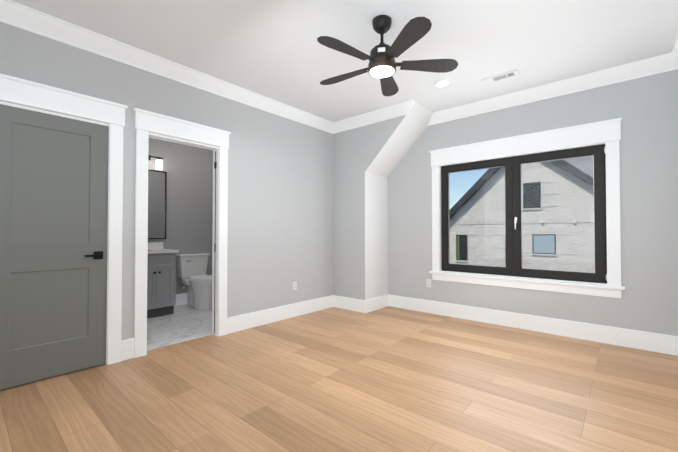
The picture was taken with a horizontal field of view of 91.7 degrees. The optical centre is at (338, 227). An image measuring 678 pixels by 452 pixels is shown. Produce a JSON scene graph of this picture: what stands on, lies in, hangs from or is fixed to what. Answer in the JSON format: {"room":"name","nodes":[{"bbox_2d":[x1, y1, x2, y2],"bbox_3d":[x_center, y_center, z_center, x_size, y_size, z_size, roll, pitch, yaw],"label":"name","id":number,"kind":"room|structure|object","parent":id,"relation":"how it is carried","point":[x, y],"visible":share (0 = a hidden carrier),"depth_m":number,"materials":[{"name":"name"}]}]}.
{"room":"empty bedroom","nodes":[
{"label":"empty bedroom","id":0,"kind":"room"},
{"bbox_2d":[0,364,105,391],"bbox_3d":[-2.041,1.261,4.346,2.013,0.100,5.230,-1,-1,41],"label":"floor","id":1,"kind":"structure","parent":0,"point":[51,377],"depth_m":2.59,"materials":[{"name":"brown wood"}]},
{"bbox_2d":[0,22,332,340],"bbox_3d":[-1.352,-0.199,3.718,0.120,2.800,4.910,-1,-1,41],"label":"wall","id":2,"kind":"structure","parent":0,"point":[280,205],"depth_m":3.90,"materials":[{"name":"grey paint"}]},
{"bbox_2d":[0,104,108,389],"bbox_3d":[-2.250,0.144,2.578,0.082,2.055,0.740,-1,-1,41],"label":"closet door","id":3,"kind":"structure","parent":2,"relation":"in","point":[53,227],"depth_m":2.58,"materials":[{"name":"grey paint"}]},
{"bbox_2d":[0,73,127,364],"bbox_3d":[-2.281,0.045,2.612,0.160,2.278,0.990,-1,-1,41],"label":"trim","id":4,"kind":"structure","parent":2,"relation":"attached to","point":[25,93],"depth_m":2.86,"materials":[{"name":"white paint"}]},
{"bbox_2d":[0,0,338,133],"bbox_3d":[-1.466,-1.536,3.441,0.100,0.135,4.310,-1,-1,41],"label":"crown molding","id":5,"kind":"structure","parent":2,"relation":"attached to","point":[20,16],"depth_m":3.01,"materials":[{"name":"white paint"}]},
{"bbox_2d":[133,108,230,357],"bbox_3d":[-1.601,0.057,3.396,0.160,2.278,0.969,-1,-1,41],"label":"door frame","id":6,"kind":"structure","parent":2,"relation":"attached to","point":[147,123],"depth_m":3.32,"materials":[{"name":"white paint"}]},
{"bbox_2d":[227,295,332,333],"bbox_3d":[-0.674,1.121,4.376,0.016,0.180,1.798,-1,-1,41],"label":"baseboard","id":7,"kind":"structure","parent":2,"relation":"attached to","point":[254,319],"depth_m":4.21,"materials":[{"name":"white paint"}]},
{"bbox_2d":[293,281,296,289],"bbox_3d":[-0.600,0.797,4.473,0.008,0.114,0.070,-1,-1,41],"label":"electrical outlet","id":8,"kind":"object","parent":2,"relation":"attached to","point":[295,285],"visible":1,"depth_m":4.48,"materials":[{"name":"white plastic"}]},
{"bbox_2d":[147,304,211,350],"bbox_3d":[-1.944,1.264,4.534,1.913,0.100,2.200,-1,-1,41],"label":"floor","id":9,"kind":"structure","parent":0,"point":[184,322],"depth_m":4.00,"materials":[{"name":"tile"}]},
{"bbox_2d":[147,242,178,317],"bbox_3d":[-2.764,0.667,4.432,0.573,1.090,0.951,-1,-1,41],"label":"bathroom vanity","id":10,"kind":"object","parent":9,"relation":"on","point":[161,281],"visible":0.23,"depth_m":4.48,"materials":[{"name":"grey paint"}]},
{"bbox_2d":[175,293,186,305],"bbox_3d":[-2.570,1.132,5.078,0.016,0.180,2.200,-1,-1,41],"label":"baseboard","id":11,"kind":"structure","parent":9,"relation":"on","point":[181,299],"depth_m":5.18,"materials":[{"name":"white paint"}]},
{"bbox_2d":[176,253,211,309],"bbox_3d":[-2.129,0.821,5.045,0.726,0.802,0.474,-1,-1,41],"label":"toilet","id":12,"kind":"object","parent":9,"relation":"on","point":[191,268],"visible":0.88,"depth_m":5.01,"materials":[{"name":"white ceramic"}]},
{"bbox_2d":[148,138,212,293],"bbox_3d":[-1.174,-0.195,4.018,0.004,2.800,2.244,-1,-1,41],"label":"wall","id":13,"kind":"structure","parent":0,"point":[189,210],"depth_m":3.48,"materials":[{"name":"grey paint"}]},
{"bbox_2d":[148,155,162,169],"bbox_3d":[-2.810,-0.960,4.737,0.138,0.207,0.500,-1,-1,41],"label":"sconce","id":14,"kind":"object","parent":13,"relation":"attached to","point":[159,162],"visible":0.44,"depth_m":4.83,"materials":[{"name":"white glass"}]},
{"bbox_2d":[148,169,166,238],"bbox_3d":[-2.845,-0.336,4.773,0.025,1.021,0.645,-1,-1,41],"label":"bathroom mirror","id":15,"kind":"object","parent":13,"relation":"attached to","point":[157,194],"visible":0.4,"depth_m":4.92,"materials":[{"name":"black mirror"}]},
{"bbox_2d":[0,306,677,451],"bbox_3d":[0.107,1.231,2.430,3.943,0.100,4.910,-1,-1,41],"label":"floor","id":16,"kind":"structure","parent":0,"point":[384,379],"depth_m":2.31,"materials":[{"name":"brown wood"}]},
{"bbox_2d":[11,0,677,121],"bbox_3d":[-0.544,-1.669,3.093,5.976,0.120,5.230,-1,-1,41],"label":"ceiling","id":17,"kind":"structure","parent":0,"point":[276,50],"depth_m":2.83,"materials":[{"name":"white paint"}]},
{"bbox_2d":[317,15,457,95],"bbox_3d":[0.300,-1.411,2.586,1.123,0.411,1.138,-1,-1,41],"label":"ceiling fan","id":18,"kind":"object","parent":17,"relation":"hanging from","point":[382,64],"visible":1,"depth_m":2.51,"materials":[{"name":"black metal"}]},
{"bbox_2d":[434,79,449,86],"bbox_3d":[1.145,-1.593,3.654,0.172,0.012,0.172,-1,-1,41],"label":"recessed light","id":19,"kind":"object","parent":17,"relation":"in","point":[441,83],"visible":1,"depth_m":3.64,"materials":[{"name":"white plastic"}]},
{"bbox_2d":[480,69,519,84],"bbox_3d":[1.715,-1.597,3.516,0.370,0.009,0.140,-1,-1,41],"label":"ceiling vent","id":20,"kind":"object","parent":17,"relation":"in","point":[506,75],"visible":1,"depth_m":3.50,"materials":[{"name":"white plastic"}]},
{"bbox_2d":[333,102,432,299],"bbox_3d":[0.638,-0.182,4.845,1.410,2.800,0.600,-1,-1,41],"label":"wall","id":21,"kind":"structure","parent":0,"point":[367,159],"depth_m":4.82,"materials":[{"name":"grey paint"}]},
{"bbox_2d":[333,295,364,312],"bbox_3d":[0.151,1.129,4.842,0.599,0.180,0.020,-1,-1,41],"label":"baseboard","id":22,"kind":"structure","parent":21,"relation":"attached to","point":[352,304],"depth_m":4.83,"materials":[{"name":"white paint"}]},
{"bbox_2d":[332,99,415,131],"bbox_3d":[0.455,-1.519,4.561,1.292,0.135,0.100,-1,-1,41],"label":"crown molding","id":23,"kind":"structure","parent":21,"relation":"attached to","point":[400,109],"depth_m":4.53,"materials":[{"name":"white paint"}]},
{"bbox_2d":[365,294,388,312],"bbox_3d":[0.569,1.129,4.878,0.016,0.180,0.570,-1,-1,41],"label":"baseboard","id":24,"kind":"structure","parent":21,"relation":"attached to","point":[373,304],"depth_m":4.85,"materials":[{"name":"white paint"}]},
{"bbox_2d":[388,69,677,335],"bbox_3d":[1.104,-0.180,4.971,5.976,2.800,0.200,-1,-1,41],"label":"wall","id":25,"kind":"structure","parent":0,"point":[645,109],"depth_m":3.42,"materials":[{"name":"grey paint"}]},
{"bbox_2d":[426,279,430,286],"bbox_3d":[1.273,0.793,4.671,0.070,0.114,0.008,-1,-1,41],"label":"outlet","id":26,"kind":"object","parent":25,"relation":"attached to","point":[428,282],"visible":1,"depth_m":4.67,"materials":[{"name":"white plastic"}]},
{"bbox_2d":[429,118,624,297],"bbox_3d":[2.107,-0.181,4.018,2.075,1.813,0.185,-1,-1,41],"label":"window","id":27,"kind":"structure","parent":25,"relation":"in","point":[607,133],"depth_m":3.83,"materials":[{"name":"white paint"}]},
{"bbox_2d":[389,295,677,355],"bbox_3d":[1.963,1.116,4.059,3.197,0.180,0.020,-1,-1,41],"label":"baseboard","id":28,"kind":"structure","parent":25,"relation":"attached to","point":[651,341],"depth_m":3.69,"materials":[{"name":"white paint"}]},
{"bbox_2d":[427,53,671,125],"bbox_3d":[2.155,-1.529,3.881,2.447,0.135,0.100,-1,-1,41],"label":"crown molding","id":29,"kind":"structure","parent":25,"relation":"attached to","point":[657,64],"depth_m":3.63,"materials":[{"name":"white paint"}]},
{"bbox_2d":[668,32,677,69],"bbox_3d":[1.560,-1.571,1.215,0.100,0.135,4.910,-1,-1,41],"label":"crown molding","id":30,"kind":"structure","parent":25,"relation":"attached to","point":[673,56],"depth_m":3.04,"materials":[{"name":"white paint"}]},
{"label":"outside","id":31,"kind":"structure","parent":0,"visible":0},
{"bbox_2d":[449,161,593,271],"bbox_3d":[10.085,1.317,18.657,24.438,12.234,0.400,-1,-1,41],"label":"house","id":32,"kind":"structure","parent":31,"point":[486,192],"depth_m":17.94,"materials":[{"name":"grey wood"}]},
{"bbox_2d":[449,156,592,218],"bbox_3d":[13.817,-0.116,21.055,27.912,15.825,9.320,-1,-1,41],"label":"roof","id":33,"kind":"structure","parent":32,"relation":"on","point":[577,162],"depth_m":19.83,"materials":[{"name":"grey"}]}
]}

